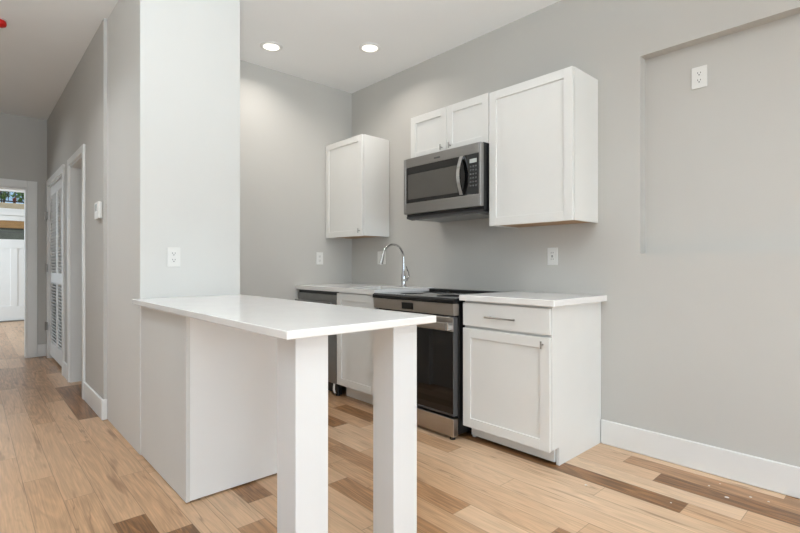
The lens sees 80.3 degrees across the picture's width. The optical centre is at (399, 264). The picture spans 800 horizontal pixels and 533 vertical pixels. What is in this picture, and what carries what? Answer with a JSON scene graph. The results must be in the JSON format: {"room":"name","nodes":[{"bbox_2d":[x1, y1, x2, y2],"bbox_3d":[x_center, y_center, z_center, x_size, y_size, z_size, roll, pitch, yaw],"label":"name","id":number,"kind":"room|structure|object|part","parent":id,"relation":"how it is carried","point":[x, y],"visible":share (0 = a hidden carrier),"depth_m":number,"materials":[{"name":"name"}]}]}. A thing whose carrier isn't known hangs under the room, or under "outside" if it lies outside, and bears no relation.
{"room":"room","nodes":[
{"label":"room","id":0,"kind":"room"},
{"bbox_2d":[0,113,61,346],"bbox_3d":[-5.101,-0.325,5.072,4.501,2.850,0.130,0,0,-42],"label":"wall","id":1,"kind":"structure","parent":0,"point":[23,140],"depth_m":5.65,"materials":[{"name":"grey paint"}]},
{"bbox_2d":[0,178,36,357],"bbox_3d":[-4.793,0.052,5.342,1.121,2.093,0.150,0,0,-42],"label":"trim","id":2,"kind":"structure","parent":1,"relation":"attached to","point":[29,188],"depth_m":5.62,"materials":[{"name":"white paint"}]},
{"bbox_2d":[37,344,45,356],"bbox_3d":[-4.301,1.026,5.705,0.095,0.147,0.014,0,0,-42],"label":"baseboard","id":3,"kind":"structure","parent":1,"relation":"attached to","point":[41,348],"depth_m":5.69,"materials":[{"name":"white paint"}]},
{"bbox_2d":[47,19,106,398],"bbox_3d":[-3.155,-0.325,4.583,0.085,2.850,3.215,0,0,-42],"label":"wall","id":4,"kind":"structure","parent":0,"point":[79,116],"depth_m":3.69,"materials":[{"name":"grey paint"}]},
{"bbox_2d":[45,178,61,366],"bbox_3d":[-3.772,0.076,5.195,0.083,1.968,1.145,0,0,-42],"label":"door","id":5,"kind":"structure","parent":4,"relation":"in","point":[56,189],"depth_m":5.21,"materials":[{"name":"white paint"}]},
{"bbox_2d":[46,164,64,375],"bbox_3d":[-3.735,0.050,5.205,0.103,2.099,1.295,0,0,-42],"label":"trim","id":6,"kind":"structure","parent":4,"relation":"attached to","point":[60,173],"depth_m":5.43,"materials":[{"name":"white paint"}]},
{"bbox_2d":[67,144,84,399],"bbox_3d":[-2.827,0.054,4.210,0.103,2.089,0.830,0,0,-42],"label":"trim","id":7,"kind":"structure","parent":4,"relation":"attached to","point":[76,170],"depth_m":4.46,"materials":[{"name":"white paint"}]},
{"bbox_2d":[63,361,106,419],"bbox_3d":[-2.707,1.026,4.034,0.035,0.147,1.822,0,0,-42],"label":"baseboard","id":8,"kind":"structure","parent":4,"relation":"attached to","point":[98,405],"depth_m":3.54,"materials":[{"name":"white paint"}]},
{"bbox_2d":[94,201,101,219],"bbox_3d":[-2.188,-0.394,3.439,0.027,0.124,0.140,0,0,-42],"label":"thermostat","id":9,"kind":"object","parent":4,"relation":"attached to","point":[98,205],"visible":1,"depth_m":3.40,"materials":[{"name":"white plastic"}]},
{"bbox_2d":[107,0,239,454],"bbox_3d":[-1.574,-0.325,3.264,0.599,2.850,0.875,0,0,-42],"label":"wall pier","id":10,"kind":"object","parent":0,"point":[173,66],"visible":0.73,"depth_m":2.95,"materials":[{"name":"white paint"}]},
{"bbox_2d":[167,247,179,266],"bbox_3d":[-1.363,-0.048,2.859,0.075,0.118,0.008,0,0,-42],"label":"electrical outlet","id":11,"kind":"object","parent":10,"relation":"attached to","point":[173,253],"visible":1,"depth_m":2.86,"materials":[{"name":"white plastic"}]},
{"bbox_2d":[171,258,176,262],"bbox_3d":[-1.362,-0.029,2.857,0.033,0.027,0.003,0,0,-42],"label":"receptacle","id":12,"kind":"object","parent":11,"relation":"attached to","point":[173,260],"depth_m":2.86,"materials":[{"name":"white plastic"}]},
{"bbox_2d":[0,0,560,119],"bbox_3d":[-2.242,-1.810,2.828,5.800,0.120,17.100,0,0,-42],"label":"ceiling","id":13,"kind":"structure","parent":0,"point":[43,43],"depth_m":3.63,"materials":[{"name":"paint"}]},
{"bbox_2d":[0,17,6,27],"bbox_3d":[-2.852,-1.723,3.381,0.080,0.054,0.080,0,0,-42],"label":"sprinkler","id":14,"kind":"object","parent":13,"relation":"attached to","point":[3,24],"visible":1,"depth_m":3.37,"materials":[{"name":"red plastic"}]},
{"bbox_2d":[260,41,282,51],"bbox_3d":[-1.030,-1.744,3.799,0.176,0.010,0.176,0,0,-42],"label":"recessed light","id":15,"kind":"object","parent":13,"relation":"in","point":[270,46],"visible":1,"depth_m":3.79,"materials":[{"name":"white plastic"}]},
{"bbox_2d":[359,43,380,52],"bbox_3d":[-0.243,-1.744,3.819,0.176,0.010,0.176,0,0,-42],"label":"recessed light","id":16,"kind":"object","parent":13,"relation":"in","point":[365,47],"visible":1,"depth_m":3.81,"materials":[{"name":"white plastic"}]},
{"bbox_2d":[240,60,351,299],"bbox_3d":[-1.117,-0.325,4.369,1.565,2.850,0.140,0,0,-42],"label":"wall","id":17,"kind":"structure","parent":0,"point":[288,122],"depth_m":4.34,"materials":[{"name":"grey paint"}]},
{"bbox_2d":[316,252,322,264],"bbox_3d":[-0.775,-0.063,4.580,0.075,0.118,0.008,0,0,-42],"label":"electrical outlet","id":18,"kind":"object","parent":17,"relation":"attached to","point":[319,255],"visible":1,"depth_m":4.58,"materials":[{"name":"white plastic"}]},
{"bbox_2d":[0,321,799,532],"bbox_3d":[-2.272,1.150,2.801,5.620,0.100,17.000,0,0,-42],"label":"floor","id":19,"kind":"structure","parent":0,"point":[64,468],"depth_m":2.37,"materials":[{"name":"brown wood"}]},
{"bbox_2d":[141,306,276,502],"bbox_3d":[-1.037,0.660,2.643,0.548,0.875,0.763,0,0,-42],"label":"base cabinet","id":20,"kind":"object","parent":19,"relation":"on","point":[209,389],"visible":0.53,"depth_m":2.33,"materials":[{"name":"white paint"}]},
{"bbox_3d":[-1.232,0.658,2.465,0.018,0.870,0.763,0,0,-42],"label":"panel","id":21,"kind":"part","parent":20,"relation":"part of","materials":[{"name":"white paint"}]},
{"bbox_3d":[-0.781,0.657,2.376,0.530,0.868,0.017,0,0,-42],"label":"panel","id":22,"kind":"part","parent":20,"relation":"part of","materials":[{"name":"white wood"}]},
{"bbox_2d":[132,294,435,339],"bbox_3d":[-0.695,0.208,2.271,0.643,0.027,1.777,0,0,-42],"label":"countertop","id":23,"kind":"structure","parent":20,"relation":"on","point":[285,319],"depth_m":1.87,"materials":[{"name":"white stone"}]},
{"bbox_2d":[277,335,327,532],"bbox_3d":[-0.320,0.661,1.559,0.121,0.876,0.121,0,0,-42],"label":"support post","id":24,"kind":"object","parent":19,"relation":"on","point":[302,364],"visible":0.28,"depth_m":1.52,"materials":[{"name":"white paint"}]},
{"bbox_2d":[295,289,341,395],"bbox_3d":[-0.530,0.663,4.359,0.651,0.874,0.615,0,0,-42],"label":"dishwasher","id":25,"kind":"object","parent":19,"relation":"on","point":[326,297],"visible":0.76,"depth_m":4.01,"materials":[{"name":"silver metal"}]},
{"bbox_3d":[-0.759,0.320,4.160,0.045,0.020,0.570,0,0,-42],"label":"handle","id":26,"kind":"part","parent":25,"relation":"part of","materials":[{"name":"silver metal"}]},
{"bbox_3d":[-0.693,1.042,4.210,0.010,0.092,0.595,0,0,-42],"label":"kick plate","id":27,"kind":"part","parent":25,"relation":"part of","materials":[{"name":"black metal"}]},
{"bbox_2d":[337,292,378,404],"bbox_3d":[-0.122,0.661,3.967,0.632,0.875,0.504,0,0,-42],"label":"base cabinet","id":28,"kind":"object","parent":19,"relation":"on","point":[354,349],"visible":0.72,"depth_m":3.77,"materials":[{"name":"white paint"}]},
{"bbox_2d":[296,283,433,293],"bbox_3d":[-0.341,0.204,4.199,0.645,0.036,1.155,0,0,-42],"label":"countertop","id":29,"kind":"structure","parent":28,"relation":"on","point":[345,287],"depth_m":4.03,"materials":[{"name":"white stone"}]},
{"bbox_2d":[379,243,409,286],"bbox_3d":[-0.042,0.002,3.974,0.300,0.368,0.107,0,0,-42],"label":"kitchen faucet","id":30,"kind":"object","parent":29,"relation":"on","point":[404,279],"visible":1,"depth_m":4.05,"materials":[{"name":"silver metal"}]},
{"bbox_3d":[-0.055,-0.096,3.997,0.254,0.173,0.021,0,0,-42],"label":"spout","id":31,"kind":"part","parent":30,"relation":"part of","materials":[{"name":"silver metal"}]},
{"bbox_3d":[0.062,0.075,4.041,0.028,0.133,0.065,0,0,-42],"label":"lever handle","id":32,"kind":"part","parent":30,"relation":"part of","materials":[{"name":"silver metal"}]},
{"bbox_2d":[373,325,416,532],"bbox_3d":[-0.019,0.661,1.833,0.121,0.876,0.121,0,0,-42],"label":"support post","id":33,"kind":"object","parent":19,"relation":"on","point":[394,349],"visible":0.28,"depth_m":1.79,"materials":[{"name":"white paint"}]},
{"bbox_2d":[373,288,500,439],"bbox_3d":[0.288,0.647,3.447,0.707,0.906,0.799,0,0,-42],"label":"stove","id":34,"kind":"object","parent":19,"relation":"on","point":[440,343],"visible":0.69,"depth_m":3.06,"materials":[{"name":"black glass"}]},
{"bbox_3d":[0.086,0.281,3.259,0.054,0.073,0.786,0,0,-42],"label":"control panel","id":35,"kind":"part","parent":34,"relation":"part of","materials":[{"name":"metal"}]},
{"bbox_3d":[0.086,0.638,3.258,0.045,0.620,0.782,0,0,-42],"label":"oven door","id":36,"kind":"part","parent":34,"relation":"part of","materials":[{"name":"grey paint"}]},
{"bbox_2d":[373,290,477,303],"bbox_3d":[0.284,0.225,3.444,0.592,0.034,0.799,0,0,-42],"label":"cooktop","id":37,"kind":"object","parent":34,"relation":"in","point":[424,296],"depth_m":3.35,"materials":[{"name":"glass"}]},
{"bbox_3d":[0.036,0.380,3.213,0.014,0.044,0.770,0,0,-42],"label":"handle","id":38,"kind":"part","parent":34,"relation":"part of","materials":[{"name":"metal"}]},
{"bbox_3d":[0.069,0.674,3.243,0.005,0.515,0.780,0,0,-42],"label":"glass","id":39,"kind":"part","parent":34,"relation":"part of","materials":[{"name":"black glass"}]},
{"bbox_3d":[0.086,1.021,3.259,0.043,0.114,0.782,0,0,-42],"label":"drawer","id":40,"kind":"part","parent":34,"relation":"part of","materials":[{"name":"metal"}]},
{"bbox_3d":[0.528,0.216,3.662,0.063,0.044,0.786,0,0,-42],"label":"trim","id":41,"kind":"part","parent":34,"relation":"part of","materials":[{"name":"metal"}]},
{"bbox_2d":[463,301,600,465],"bbox_3d":[0.806,0.661,2.945,0.639,0.875,0.603,0,0,-42],"label":"base cabinet","id":42,"kind":"object","parent":19,"relation":"on","point":[532,374],"visible":0.96,"depth_m":2.73,"materials":[{"name":"white paint"}]},
{"bbox_3d":[0.579,0.310,2.745,0.035,0.011,0.210,0,0,-42],"label":"handle","id":43,"kind":"part","parent":42,"relation":"part of","materials":[{"name":"silver metal"}]},
{"bbox_3d":[0.604,0.305,2.761,0.022,0.142,0.599,0,0,-42],"label":"drawer","id":44,"kind":"part","parent":42,"relation":"part of","materials":[{"name":"white paint"}]},
{"bbox_3d":[0.604,0.698,2.761,0.022,0.612,0.599,0,0,-42],"label":"door","id":45,"kind":"part","parent":42,"relation":"part of","materials":[{"name":"white paint"}]},
{"bbox_2d":[459,291,606,306],"bbox_3d":[0.820,0.204,2.941,0.626,0.036,0.653,0,0,-42],"label":"countertop","id":46,"kind":"structure","parent":42,"relation":"on","point":[544,299],"depth_m":2.78,"materials":[{"name":"white stone"}]},
{"bbox_2d":[352,0,799,466],"bbox_3d":[2.501,-0.325,1.713,0.200,2.850,8.960,0,0,-42],"label":"wall","id":47,"kind":"structure","parent":0,"point":[693,248],"depth_m":2.70,"materials":[{"name":"grey paint"}]},
{"bbox_2d":[326,134,388,238],"bbox_3d":[-0.423,-0.711,4.508,0.349,0.902,0.580,0,0,-42],"label":"upper cabinet","id":48,"kind":"object","parent":47,"relation":"attached to","point":[357,167],"visible":1,"depth_m":4.34,"materials":[{"name":"white paint"}]},
{"bbox_3d":[-0.524,-0.710,4.417,0.020,0.900,0.575,0,0,-42],"label":"door","id":49,"kind":"part","parent":48,"relation":"part of","materials":[{"name":"white paint"}]},
{"bbox_3d":[-0.401,-0.273,4.528,0.268,0.014,0.548,0,0,-42],"label":"panel","id":50,"kind":"part","parent":48,"relation":"part of","materials":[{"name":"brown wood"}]},
{"bbox_2d":[378,251,385,263],"bbox_3d":[-0.175,-0.068,4.490,0.008,0.122,0.118,0,0,-42],"label":"switch plate","id":51,"kind":"object","parent":47,"relation":"attached to","point":[379,252],"visible":0.69,"depth_m":4.49,"materials":[{"name":"white plastic"}]},
{"bbox_2d":[411,93,488,157],"bbox_3d":[0.446,-0.989,3.556,0.349,0.338,0.757,0,0,-42],"label":"upper cabinet","id":52,"kind":"object","parent":47,"relation":"attached to","point":[465,122],"visible":0.7,"depth_m":3.42,"materials":[{"name":"white paint"}]},
{"bbox_3d":[0.218,-0.988,3.604,0.020,0.336,0.376,0,0,-42],"label":"door","id":53,"kind":"part","parent":52,"relation":"part of","materials":[{"name":"white paint"}]},
{"bbox_2d":[404,142,488,221],"bbox_3d":[0.409,-0.582,3.521,0.448,0.472,0.750,0,0,-42],"label":"microwave oven","id":54,"kind":"object","parent":52,"relation":"attached to","point":[452,184],"visible":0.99,"depth_m":3.35,"materials":[{"name":"silver metal"}]},
{"bbox_3d":[0.251,-0.609,3.458,0.027,0.273,0.574,0,0,-42],"label":"door glass","id":55,"kind":"part","parent":54,"relation":"part of","materials":[{"name":"black glass"}]},
{"bbox_3d":[0.409,-0.610,3.228,0.052,0.264,0.028,0,0,-42],"label":"handle","id":56,"kind":"part","parent":54,"relation":"part of","materials":[{"name":"silver metal"}]},
{"bbox_3d":[0.488,-0.609,3.197,0.028,0.273,0.127,0,0,-42],"label":"control panel","id":57,"kind":"part","parent":54,"relation":"part of","materials":[{"name":"black glass"}]},
{"bbox_3d":[0.472,-0.988,3.325,0.020,0.336,0.374,0,0,-42],"label":"door","id":58,"kind":"part","parent":52,"relation":"part of","materials":[{"name":"white paint"}]},
{"bbox_2d":[489,66,597,227],"bbox_3d":[0.914,-0.706,3.064,0.321,0.892,0.594,0,0,-42],"label":"upper cabinet","id":59,"kind":"object","parent":47,"relation":"attached to","point":[543,130],"visible":1,"depth_m":2.92,"materials":[{"name":"white paint"}]},
{"bbox_3d":[0.926,-0.273,3.074,0.268,0.014,0.562,0,0,-42],"label":"panel","id":60,"kind":"part","parent":59,"relation":"part of","materials":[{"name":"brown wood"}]},
{"bbox_2d":[547,247,557,264],"bbox_3d":[1.021,-0.058,3.179,0.009,0.118,0.075,0,0,-42],"label":"electrical outlet","id":61,"kind":"object","parent":47,"relation":"attached to","point":[552,253],"visible":1,"depth_m":3.17,"materials":[{"name":"white plastic"}]},
{"bbox_2d":[550,251,554,260],"bbox_3d":[1.020,-0.058,3.178,0.003,0.067,0.033,0,0,-42],"label":"receptacle","id":62,"kind":"object","parent":61,"relation":"attached to","point":[552,253],"depth_m":3.17,"materials":[{"name":"white plastic"}]},
{"bbox_2d":[692,65,706,89],"bbox_3d":[1.644,-1.031,2.606,0.008,0.118,0.075,0,0,-42],"label":"electrical outlet","id":63,"kind":"object","parent":47,"relation":"attached to","point":[699,74],"visible":1,"depth_m":2.60,"materials":[{"name":"white plastic"}]},
{"bbox_2d":[696,78,702,83],"bbox_3d":[1.642,-1.012,2.604,0.003,0.027,0.033,0,0,-42],"label":"receptacle","id":64,"kind":"object","parent":63,"relation":"attached to","point":[698,80],"depth_m":2.60,"materials":[{"name":"white plastic"}]},
{"bbox_2d":[696,70,702,76],"bbox_3d":[1.642,-1.050,2.604,0.003,0.027,0.033,0,0,-42],"label":"receptacle","id":65,"kind":"object","parent":63,"relation":"attached to","point":[699,73],"depth_m":2.60,"materials":[{"name":"white plastic"}]},
{"bbox_2d":[601,419,799,498],"bbox_3d":[3.240,1.026,0.742,0.016,0.147,5.928,0,0,-42],"label":"baseboard","id":66,"kind":"structure","parent":47,"relation":"attached to","point":[782,478],"depth_m":2.50,"materials":[{"name":"white paint"}]},
{"label":"outside","id":67,"kind":"structure","parent":0,"visible":0},
{"bbox_2d":[0,202,23,208],"bbox_3d":[-9.503,-1.202,11.601,4.800,0.315,3.050,0,0,-42],"label":"stone ledge","id":68,"kind":"object","parent":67,"point":[2,205],"visible":0.03,"depth_m":10.43,"materials":[{"name":"beige stone"}]},
{"bbox_2d":[0,191,12,202],"bbox_3d":[-9.312,-1.727,11.130,0.366,0.734,0.361,0,0,4],"label":"leafy shrub","id":69,"kind":"object","parent":68,"relation":"on","point":[4,193],"visible":0.38,"depth_m":11.10,"materials":[{"name":"green plant"}]},
{"bbox_2d":[0,191,23,202],"bbox_3d":[-8.772,-1.710,10.948,3.400,0.699,0.040,0,0,-42],"label":"metal railing","id":70,"kind":"object","parent":68,"relation":"on","point":[1,191],"visible":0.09,"depth_m":10.81,"materials":[{"name":"black metal"}]},
{"bbox_2d":[11,192,23,201],"bbox_3d":[-9.393,-1.706,12.006,0.706,0.698,0.687,0,0,-42],"label":"leafy bush","id":71,"kind":"object","parent":68,"relation":"on","point":[18,195],"visible":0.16,"depth_m":11.83,"materials":[{"name":"green plant"}]},
{"bbox_3d":[-7.736,-0.325,9.145,4.140,2.850,0.140,0,0,-42],"label":"wall","id":72,"kind":"structure","parent":0,"visible":0},
{"bbox_2d":[0,215,23,321],"bbox_3d":[-7.553,0.070,9.286,0.900,2.059,0.140,0,0,-42],"label":"door","id":73,"kind":"structure","parent":72,"relation":"in","point":[11,250],"depth_m":9.25,"materials":[{"name":"white paint"}]},
{"bbox_2d":[0,210,23,215],"bbox_3d":[-7.557,-0.276,9.290,1.140,2.749,0.148,0,0,-42],"label":"trim","id":74,"kind":"structure","parent":72,"relation":"attached to","point":[2,212],"depth_m":9.24,"materials":[{"name":"white paint"}]},
{"bbox_2d":[0,189,23,210],"bbox_3d":[-7.556,-1.308,9.289,0.866,0.505,0.050,0,0,-42],"label":"window","id":75,"kind":"structure","parent":72,"relation":"in","point":[7,190],"depth_m":9.24,"materials":[{"name":"white paint"}]},
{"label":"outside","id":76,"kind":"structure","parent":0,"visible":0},
{"bbox_2d":[0,228,23,239],"bbox_3d":[-8.504,0.200,10.506,4.000,2.000,0.215,0,0,-42],"label":"wall","id":77,"kind":"structure","parent":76,"point":[6,233],"depth_m":10.37,"materials":[{"name":"grey"}]},
{"bbox_2d":[0,220,23,228],"bbox_3d":[-8.509,-0.920,10.511,4.000,0.240,0.260,0,0,-42],"label":"timber beam","id":78,"kind":"structure","parent":77,"relation":"on","point":[3,224],"depth_m":10.37,"materials":[{"name":"brown wood"}]}
]}

